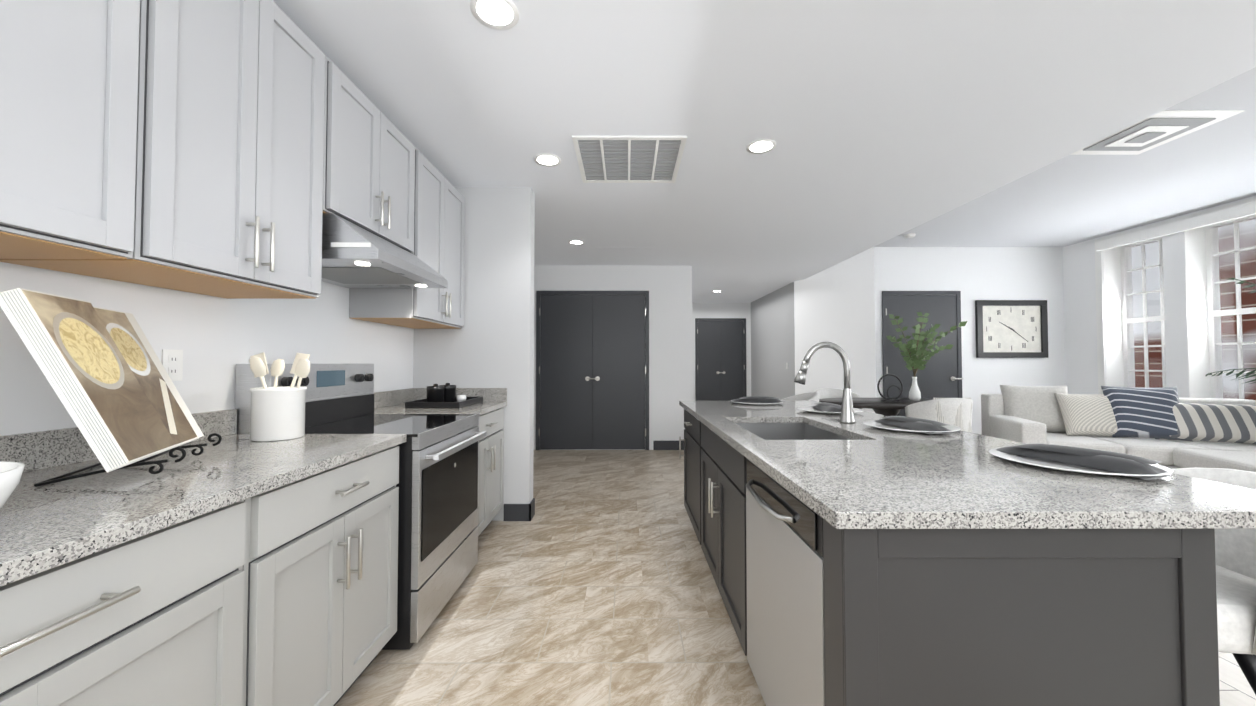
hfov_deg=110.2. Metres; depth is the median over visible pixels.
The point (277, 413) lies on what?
utensil crock
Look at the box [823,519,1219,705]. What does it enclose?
island end panel
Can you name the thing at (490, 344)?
wall
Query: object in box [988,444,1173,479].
plate
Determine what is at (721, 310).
wall
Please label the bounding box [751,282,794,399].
wall
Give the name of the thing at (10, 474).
bowl
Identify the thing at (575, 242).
recessed light
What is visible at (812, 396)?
dining chair
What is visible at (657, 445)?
baseboard
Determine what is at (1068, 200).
ceiling
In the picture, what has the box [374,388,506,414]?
countertop
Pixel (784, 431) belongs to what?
sink basin
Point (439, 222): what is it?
upper cabinet
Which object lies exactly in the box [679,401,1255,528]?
countertop
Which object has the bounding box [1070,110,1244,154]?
ceiling vent
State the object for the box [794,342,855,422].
pull-down faucet
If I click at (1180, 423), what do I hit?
pillow
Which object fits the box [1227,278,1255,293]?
palm plant
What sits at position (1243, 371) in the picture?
palm plant
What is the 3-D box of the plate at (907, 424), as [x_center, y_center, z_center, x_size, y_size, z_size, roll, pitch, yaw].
[1.272,0.316,1.979,0.376,0.054,0.376,0,-1,0]
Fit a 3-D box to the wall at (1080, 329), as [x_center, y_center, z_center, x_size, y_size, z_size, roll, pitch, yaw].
[6.391,-0.163,2.358,0.380,2.870,7.700,0,-1,0]
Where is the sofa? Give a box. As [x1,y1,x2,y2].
[981,385,1255,471]
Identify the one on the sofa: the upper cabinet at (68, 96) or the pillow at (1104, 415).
the pillow at (1104, 415)
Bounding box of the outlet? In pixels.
[161,349,182,380]
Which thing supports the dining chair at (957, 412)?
on the floor
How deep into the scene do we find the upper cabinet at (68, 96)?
1.00 m
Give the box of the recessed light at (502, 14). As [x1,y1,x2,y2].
[470,0,518,29]
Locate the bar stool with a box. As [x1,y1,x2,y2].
[1172,467,1255,694]
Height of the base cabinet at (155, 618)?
0.885 m
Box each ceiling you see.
[273,0,1255,302]
[874,67,1255,246]
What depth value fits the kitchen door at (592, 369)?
6.17 m
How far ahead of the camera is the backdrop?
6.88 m
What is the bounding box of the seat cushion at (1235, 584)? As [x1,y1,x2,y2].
[1216,565,1255,653]
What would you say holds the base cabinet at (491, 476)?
on the floor
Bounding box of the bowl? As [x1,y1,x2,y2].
[0,461,24,508]
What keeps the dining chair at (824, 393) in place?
on the floor
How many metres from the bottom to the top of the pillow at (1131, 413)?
0.507 m
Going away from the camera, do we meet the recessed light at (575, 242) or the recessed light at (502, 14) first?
the recessed light at (502, 14)
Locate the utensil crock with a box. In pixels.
[249,352,309,441]
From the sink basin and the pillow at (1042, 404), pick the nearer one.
the sink basin
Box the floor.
[335,450,1255,705]
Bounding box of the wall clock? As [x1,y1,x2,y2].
[975,300,1047,357]
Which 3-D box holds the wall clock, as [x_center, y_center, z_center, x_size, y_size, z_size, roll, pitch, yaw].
[5.417,-0.339,6.189,0.990,0.810,0.040,0,-1,0]
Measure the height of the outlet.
0.114 m
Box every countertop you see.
[0,409,405,586]
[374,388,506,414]
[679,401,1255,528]
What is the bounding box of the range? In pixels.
[235,364,486,649]
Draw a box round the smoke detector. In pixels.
[904,233,915,237]
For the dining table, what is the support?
on the floor
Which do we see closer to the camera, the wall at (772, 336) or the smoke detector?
the smoke detector
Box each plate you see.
[731,396,783,404]
[797,402,863,413]
[863,416,961,433]
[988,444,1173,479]
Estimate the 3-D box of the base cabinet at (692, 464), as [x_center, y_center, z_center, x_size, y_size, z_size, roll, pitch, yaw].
[0.793,0.846,3.046,0.790,0.885,0.778,0,-1,0]
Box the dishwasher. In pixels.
[746,458,824,705]
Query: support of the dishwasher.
on the floor
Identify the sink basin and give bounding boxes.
[735,423,851,439]
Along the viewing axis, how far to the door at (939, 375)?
6.19 m
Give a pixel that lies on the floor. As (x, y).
(592, 582)
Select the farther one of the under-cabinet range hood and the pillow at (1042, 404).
the pillow at (1042, 404)
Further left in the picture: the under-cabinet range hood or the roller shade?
the under-cabinet range hood
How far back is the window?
4.80 m
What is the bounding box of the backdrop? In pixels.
[1132,219,1255,399]
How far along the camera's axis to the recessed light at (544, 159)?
2.97 m
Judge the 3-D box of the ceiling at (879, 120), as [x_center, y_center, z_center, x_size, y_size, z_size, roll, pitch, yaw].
[0.049,-1.469,4.291,5.750,0.370,11.850,0,-1,0]
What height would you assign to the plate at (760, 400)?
0.054 m
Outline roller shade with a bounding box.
[1095,201,1255,250]
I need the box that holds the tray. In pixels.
[405,383,482,407]
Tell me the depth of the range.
2.07 m
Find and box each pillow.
[1000,385,1067,432]
[1054,393,1126,437]
[1101,386,1191,440]
[1155,403,1255,443]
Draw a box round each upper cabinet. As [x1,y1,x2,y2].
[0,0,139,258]
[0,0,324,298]
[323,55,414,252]
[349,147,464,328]
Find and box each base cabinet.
[0,500,245,705]
[242,445,398,705]
[477,408,503,536]
[679,409,701,544]
[701,422,746,655]
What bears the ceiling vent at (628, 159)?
in the ceiling at (879, 120)
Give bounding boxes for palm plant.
[1206,368,1255,383]
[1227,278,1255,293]
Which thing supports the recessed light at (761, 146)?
in the ceiling at (879, 120)
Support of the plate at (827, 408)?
on the countertop at (868, 477)
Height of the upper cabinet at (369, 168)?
0.669 m
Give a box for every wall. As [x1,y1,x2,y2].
[0,262,413,435]
[413,187,534,520]
[533,265,691,449]
[692,303,750,400]
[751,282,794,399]
[794,247,875,412]
[874,247,1065,434]
[1063,196,1255,397]
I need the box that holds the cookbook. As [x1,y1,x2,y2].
[0,288,221,486]
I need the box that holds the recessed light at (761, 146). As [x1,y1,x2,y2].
[746,139,775,153]
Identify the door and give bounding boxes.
[536,291,648,449]
[695,318,746,400]
[882,291,962,416]
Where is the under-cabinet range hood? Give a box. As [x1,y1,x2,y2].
[321,213,447,287]
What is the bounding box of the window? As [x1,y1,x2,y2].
[1095,197,1255,399]
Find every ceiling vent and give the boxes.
[572,135,686,182]
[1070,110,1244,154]
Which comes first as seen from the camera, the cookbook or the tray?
the cookbook
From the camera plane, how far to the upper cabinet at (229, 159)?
1.41 m
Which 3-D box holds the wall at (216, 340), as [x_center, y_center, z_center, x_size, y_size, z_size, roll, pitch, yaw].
[-1.740,-0.060,0.947,0.150,2.600,4.940,0,-1,0]
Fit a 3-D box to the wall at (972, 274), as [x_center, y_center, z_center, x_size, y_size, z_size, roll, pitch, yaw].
[5.042,-0.072,6.277,3.090,2.870,0.150,0,-1,0]
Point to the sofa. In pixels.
(1168, 427)
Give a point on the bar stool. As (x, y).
(1235, 553)
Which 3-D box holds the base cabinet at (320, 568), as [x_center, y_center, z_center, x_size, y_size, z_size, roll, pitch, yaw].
[-1.288,0.809,1.466,0.753,0.885,0.732,0,-1,0]
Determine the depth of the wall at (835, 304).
6.69 m
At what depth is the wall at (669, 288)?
6.20 m
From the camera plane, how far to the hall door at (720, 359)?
9.98 m
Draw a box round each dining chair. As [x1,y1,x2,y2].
[781,392,819,401]
[814,388,862,409]
[905,397,972,432]
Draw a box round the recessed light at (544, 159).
[534,153,560,166]
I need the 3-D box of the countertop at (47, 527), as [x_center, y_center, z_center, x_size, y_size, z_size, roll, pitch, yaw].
[-1.295,0.275,0.534,0.734,0.139,2.627,0,-1,0]
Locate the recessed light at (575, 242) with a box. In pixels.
[568,240,584,244]
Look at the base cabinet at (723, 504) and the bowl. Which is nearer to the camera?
the bowl
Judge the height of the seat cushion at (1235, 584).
0.120 m

